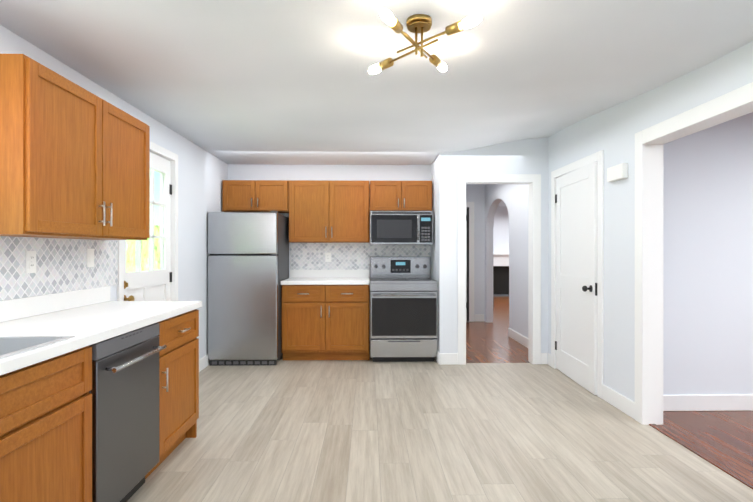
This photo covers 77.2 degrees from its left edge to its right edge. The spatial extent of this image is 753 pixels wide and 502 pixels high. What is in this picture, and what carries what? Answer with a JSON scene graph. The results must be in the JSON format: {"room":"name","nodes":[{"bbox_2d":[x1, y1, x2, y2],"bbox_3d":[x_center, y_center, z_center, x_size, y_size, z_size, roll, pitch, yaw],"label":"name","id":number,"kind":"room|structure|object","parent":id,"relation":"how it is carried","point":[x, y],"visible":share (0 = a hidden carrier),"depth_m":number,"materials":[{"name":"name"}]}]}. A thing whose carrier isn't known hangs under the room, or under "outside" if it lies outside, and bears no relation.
{"room":"kitchen","nodes":[
{"label":"kitchen","id":0,"kind":"room"},
{"bbox_2d":[0,25,227,358],"bbox_3d":[-1.853,-0.054,1.715,0.120,2.620,8.660,0,0,-1],"label":"wall","id":1,"kind":"structure","parent":0,"point":[202,174],"depth_m":4.60,"materials":[{"name":"white paint"}]},
{"bbox_2d":[0,236,117,300],"bbox_3d":[-1.792,0.036,2.015,0.007,0.402,2.577,0,0,-1],"label":"tile backsplash","id":2,"kind":"structure","parent":1,"relation":"attached to","point":[61,265],"depth_m":2.64,"materials":[{"name":"tile"}]},
{"bbox_2d":[26,251,35,272],"bbox_3d":[-1.791,0.057,2.448,0.009,0.116,0.072,0,0,-1],"label":"outlet","id":3,"kind":"object","parent":2,"relation":"attached to","point":[30,261],"visible":1,"depth_m":2.44,"materials":[{"name":"white plastic"}]},
{"bbox_2d":[87,249,93,266],"bbox_3d":[-1.800,0.043,2.972,0.009,0.116,0.072,0,0,-1],"label":"outlet","id":4,"kind":"object","parent":2,"relation":"attached to","point":[90,257],"visible":1,"depth_m":2.96,"materials":[{"name":"white plastic"}]},
{"bbox_2d":[0,54,149,239],"bbox_3d":[-1.636,-0.458,2.583,0.338,0.771,1.136,0,0,-1],"label":"upper cabinet","id":5,"kind":"object","parent":1,"relation":"attached to","point":[74,161],"visible":1,"depth_m":2.29,"materials":[{"name":"brown wood"}]},
{"bbox_2d":[117,141,177,300],"bbox_3d":[-1.880,0.186,3.819,0.138,2.135,1.028,0,0,-1],"label":"door frame","id":6,"kind":"structure","parent":1,"relation":"attached to","point":[158,150],"depth_m":4.27,"materials":[{"name":"white paint"}]},
{"bbox_2d":[124,152,171,300],"bbox_3d":[-1.834,0.217,3.824,0.123,2.058,0.898,0,0,-1],"label":"exterior door","id":7,"kind":"structure","parent":1,"relation":"in","point":[151,284],"depth_m":3.98,"materials":[{"name":"white paint"}]},
{"bbox_2d":[228,164,430,349],"bbox_3d":[-0.591,-0.058,6.007,2.550,2.620,0.120,0,0,-1],"label":"wall","id":8,"kind":"structure","parent":0,"point":[369,173],"depth_m":5.95,"materials":[{"name":"white paint"}]},
{"bbox_2d":[222,180,288,212],"bbox_3d":[-1.449,-0.660,5.760,0.789,0.371,0.338,0,0,-1],"label":"upper cabinet","id":9,"kind":"object","parent":8,"relation":"attached to","point":[254,195],"visible":1,"depth_m":5.63,"materials":[{"name":"brown wood"}]},
{"bbox_2d":[289,180,368,242],"bbox_3d":[-0.569,-0.475,5.775,0.965,0.741,0.338,0,0,-1],"label":"upper cabinet","id":10,"kind":"object","parent":8,"relation":"attached to","point":[325,211],"visible":1,"depth_m":5.65,"materials":[{"name":"brown wood"}]},
{"bbox_2d":[290,243,369,269],"bbox_3d":[-0.589,0.065,5.941,1.002,0.338,0.007,0,0,-1],"label":"tile backsplash","id":11,"kind":"structure","parent":8,"relation":"attached to","point":[344,256],"depth_m":5.94,"materials":[{"name":"tile"}]},
{"bbox_2d":[325,253,330,261],"bbox_3d":[-0.607,0.079,5.932,0.072,0.116,0.009,0,0,-1],"label":"outlet","id":12,"kind":"object","parent":11,"relation":"attached to","point":[327,257],"visible":1,"depth_m":5.93,"materials":[{"name":"white plastic"}]},
{"bbox_2d":[370,245,429,256],"bbox_3d":[0.297,-0.075,5.956,0.769,0.794,0.007,0,0,-1],"label":"tile backsplash","id":13,"kind":"structure","parent":8,"relation":"attached to","point":[395,250],"depth_m":5.95,"materials":[{"name":"tile"}]},
{"bbox_2d":[370,181,431,210],"bbox_3d":[0.294,-0.660,5.789,0.750,0.371,0.338,0,0,-1],"label":"upper cabinet","id":14,"kind":"object","parent":8,"relation":"attached to","point":[400,195],"visible":0.98,"depth_m":5.66,"materials":[{"name":"brown wood"}]},
{"bbox_2d":[370,211,432,244],"bbox_3d":[0.295,-0.275,5.725,0.744,0.395,0.448,0,0,-1],"label":"over-the-range microwave","id":15,"kind":"object","parent":14,"relation":"attached to","point":[401,227],"visible":1,"depth_m":5.55,"materials":[{"name":"grey metal"}]},
{"bbox_2d":[0,0,752,206],"bbox_3d":[2.497,-1.292,5.479,8.947,0.410,16.040,0,0,-1],"label":"ceiling","id":16,"kind":"structure","parent":0,"point":[283,82],"depth_m":2.73,"materials":[{"name":"white paint"}]},
{"bbox_2d":[368,8,481,73],"bbox_3d":[0.195,-1.002,2.211,0.432,0.166,0.619,0,0,-6],"label":"ceiling light","id":17,"kind":"object","parent":16,"relation":"attached to","point":[418,23],"visible":1,"depth_m":2.17,"materials":[{"name":"gold metal"}]},
{"bbox_2d":[431,156,437,339],"bbox_3d":[0.758,-0.058,6.840,0.177,2.620,3.020,0,0,-1],"label":"wall block","id":18,"kind":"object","parent":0,"point":[434,246],"visible":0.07,"depth_m":5.53,"materials":[{"name":"white paint"}]},
{"bbox_2d":[127,350,752,501],"bbox_3d":[0.055,1.306,1.749,3.937,0.100,8.660,0,0,-1],"label":"floor","id":19,"kind":"structure","parent":0,"point":[369,430],"depth_m":3.08,"materials":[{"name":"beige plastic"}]},
{"bbox_2d":[0,346,91,501],"bbox_3d":[-1.457,0.820,1.350,0.654,0.872,1.215,0,0,-1],"label":"base cabinet","id":20,"kind":"object","parent":19,"relation":"on","point":[45,430],"visible":0.94,"depth_m":1.69,"materials":[{"name":"brown wood"}]},
{"bbox_2d":[0,286,201,375],"bbox_3d":[-1.478,0.310,1.964,0.632,0.146,2.465,0,0,-1],"label":"countertop","id":21,"kind":"structure","parent":20,"relation":"on","point":[87,317],"depth_m":2.34,"materials":[{"name":"white stone"}]},
{"bbox_2d":[0,336,74,358],"bbox_3d":[-1.417,0.258,1.453,0.474,0.566,0.804,0,0,-1],"label":"drop-in sink","id":22,"kind":"object","parent":21,"relation":"in","point":[10,347],"visible":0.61,"depth_m":1.82,"materials":[{"name":"white metal"}]},
{"bbox_2d":[89,323,166,501],"bbox_3d":[-1.442,0.821,2.261,0.655,0.868,0.592,0,0,-1],"label":"dishwasher","id":23,"kind":"object","parent":19,"relation":"on","point":[124,391],"visible":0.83,"depth_m":2.19,"materials":[{"name":"grey metal"}]},
{"bbox_2d":[145,309,198,478],"bbox_3d":[-1.483,0.819,2.873,0.654,0.872,0.619,0,0,-1],"label":"base cabinet","id":24,"kind":"object","parent":19,"relation":"on","point":[178,335],"visible":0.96,"depth_m":2.85,"materials":[{"name":"brown wood"}]},
{"bbox_2d":[207,211,288,365],"bbox_3d":[-1.468,0.407,5.520,0.758,1.692,0.775,0,0,-1],"label":"refrigerator","id":25,"kind":"object","parent":19,"relation":"on","point":[248,264],"visible":0.92,"depth_m":5.13,"materials":[{"name":"grey metal"}]},
{"bbox_2d":[282,285,368,359],"bbox_3d":[-0.582,0.817,5.618,0.994,0.872,0.654,0,0,-1],"label":"base cabinet","id":26,"kind":"object","parent":19,"relation":"on","point":[325,322],"visible":1,"depth_m":5.33,"materials":[{"name":"brown wood"}]},
{"bbox_2d":[281,270,369,284],"bbox_3d":[-0.584,0.307,5.628,1.002,0.146,0.632,0,0,-1],"label":"countertop","id":27,"kind":"structure","parent":26,"relation":"on","point":[329,277],"depth_m":5.92,"materials":[{"name":"white stone"}]},
{"bbox_2d":[370,256,437,361],"bbox_3d":[0.304,0.661,5.581,0.762,1.183,0.738,0,0,-1],"label":"steel electric range","id":28,"kind":"object","parent":19,"relation":"on","point":[403,308],"visible":1,"depth_m":5.28,"materials":[{"name":"grey metal"}]},
{"bbox_2d":[466,184,484,321],"bbox_3d":[1.282,-0.060,8.419,1.277,2.620,0.120,0,0,-1],"label":"wall","id":29,"kind":"structure","parent":0,"point":[475,193],"depth_m":8.37,"materials":[{"name":"white paint"}]},
{"bbox_2d":[466,207,468,320],"bbox_3d":[1.273,0.234,8.344,0.733,2.017,0.025,0,0,-1],"label":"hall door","id":30,"kind":"structure","parent":29,"relation":"in","point":[467,263],"depth_m":8.36,"materials":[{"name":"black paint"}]},
{"bbox_2d":[466,202,473,321],"bbox_3d":[1.271,0.190,8.350,0.920,2.120,0.018,0,0,-1],"label":"door frame","id":31,"kind":"structure","parent":29,"relation":"attached to","point":[470,205],"depth_m":8.35,"materials":[{"name":"white paint"}]},
{"bbox_2d":[438,138,547,363],"bbox_3d":[1.395,-0.057,5.281,1.397,2.620,0.120,0,0,-1],"label":"wall","id":32,"kind":"structure","parent":0,"point":[527,156],"depth_m":5.21,"materials":[{"name":"white paint"}]},
{"bbox_2d":[458,174,540,364],"bbox_3d":[1.356,0.203,5.280,0.921,2.100,0.156,0,0,-1],"label":"door frame","id":33,"kind":"structure","parent":32,"relation":"attached to","point":[533,181],"depth_m":5.21,"materials":[{"name":"white paint"}]},
{"bbox_2d":[493,206,508,252],"bbox_3d":[4.394,-0.064,13.473,4.880,2.620,0.120,0,0,-1],"label":"wall","id":34,"kind":"structure","parent":0,"point":[501,232],"depth_m":13.40,"materials":[{"name":"white paint"}]},
{"bbox_2d":[485,184,527,337],"bbox_3d":[1.964,-0.060,9.361,0.120,2.620,8.020,0,0,-1],"label":"wall","id":35,"kind":"structure","parent":0,"point":[514,197],"depth_m":6.71,"materials":[{"name":"white paint"}]},
{"bbox_2d":[466,297,752,482],"bbox_3d":[3.857,1.303,5.504,6.227,0.100,16.040,0,0,-1],"label":"floor","id":36,"kind":"structure","parent":0,"point":[725,438],"depth_m":3.51,"materials":[{"name":"brown wood"}]},
{"bbox_2d":[493,253,508,296],"bbox_3d":[3.590,0.647,13.124,1.760,1.200,0.549,0,0,-1],"label":"fireplace mantel","id":37,"kind":"object","parent":36,"relation":"on","point":[500,274],"visible":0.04,"depth_m":13.37,"materials":[{"name":"white paint"}]},
{"bbox_2d":[548,41,752,401],"bbox_3d":[2.031,-0.054,1.341,0.120,2.620,7.780,0,0,-1],"label":"wall","id":38,"kind":"structure","parent":0,"point":[611,131],"depth_m":3.69,"materials":[{"name":"white paint"}]},
{"bbox_2d":[555,162,596,394],"bbox_3d":[1.877,0.236,4.552,0.151,2.018,0.951,0,0,-1],"label":"closet door","id":39,"kind":"structure","parent":38,"relation":"in","point":[576,275],"depth_m":4.47,"materials":[{"name":"white paint"}]},
{"bbox_2d":[551,150,603,398],"bbox_3d":[1.967,0.198,4.551,0.138,2.110,1.110,0,0,-1],"label":"trim","id":40,"kind":"structure","parent":38,"relation":"attached to","point":[598,157],"depth_m":4.07,"materials":[{"name":"white paint"}]},
{"bbox_2d":[607,163,627,181],"bbox_3d":[1.905,-0.619,3.739,0.046,0.115,0.240,0,0,-1],"label":"door chime","id":41,"kind":"object","parent":38,"relation":"attached to","point":[617,172],"visible":1,"depth_m":3.69,"materials":[{"name":"white plastic"}]},
{"bbox_2d":[635,82,752,488],"bbox_3d":[2.005,0.192,2.871,0.156,2.125,1.270,0,0,-1],"label":"door frame","id":42,"kind":"structure","parent":38,"relation":"attached to","point":[651,141],"depth_m":3.41,"materials":[{"name":"white paint"}]},
{"bbox_2d":[663,112,752,394],"bbox_3d":[4.555,-0.057,5.515,5.070,2.620,16.040,0,0,-1],"label":"wall","id":43,"kind":"structure","parent":0,"point":[708,262],"depth_m":3.71,"materials":[{"name":"white paint"}]},
{"bbox_2d":[199,314,752,418],"bbox_3d":[2.557,1.190,5.482,8.827,0.125,15.800,0,0,-1],"label":"baseboard","id":44,"kind":"structure","parent":43,"relation":"attached to","point":[626,405],"depth_m":3.70,"materials":[{"name":"white paint"}]},
{"label":"outside","id":45,"kind":"structure","parent":0,"visible":0},
{"bbox_2d":[126,225,159,271],"bbox_3d":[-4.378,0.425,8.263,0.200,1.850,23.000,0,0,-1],"label":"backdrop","id":46,"kind":"structure","parent":45,"point":[130,246],"depth_m":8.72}
]}

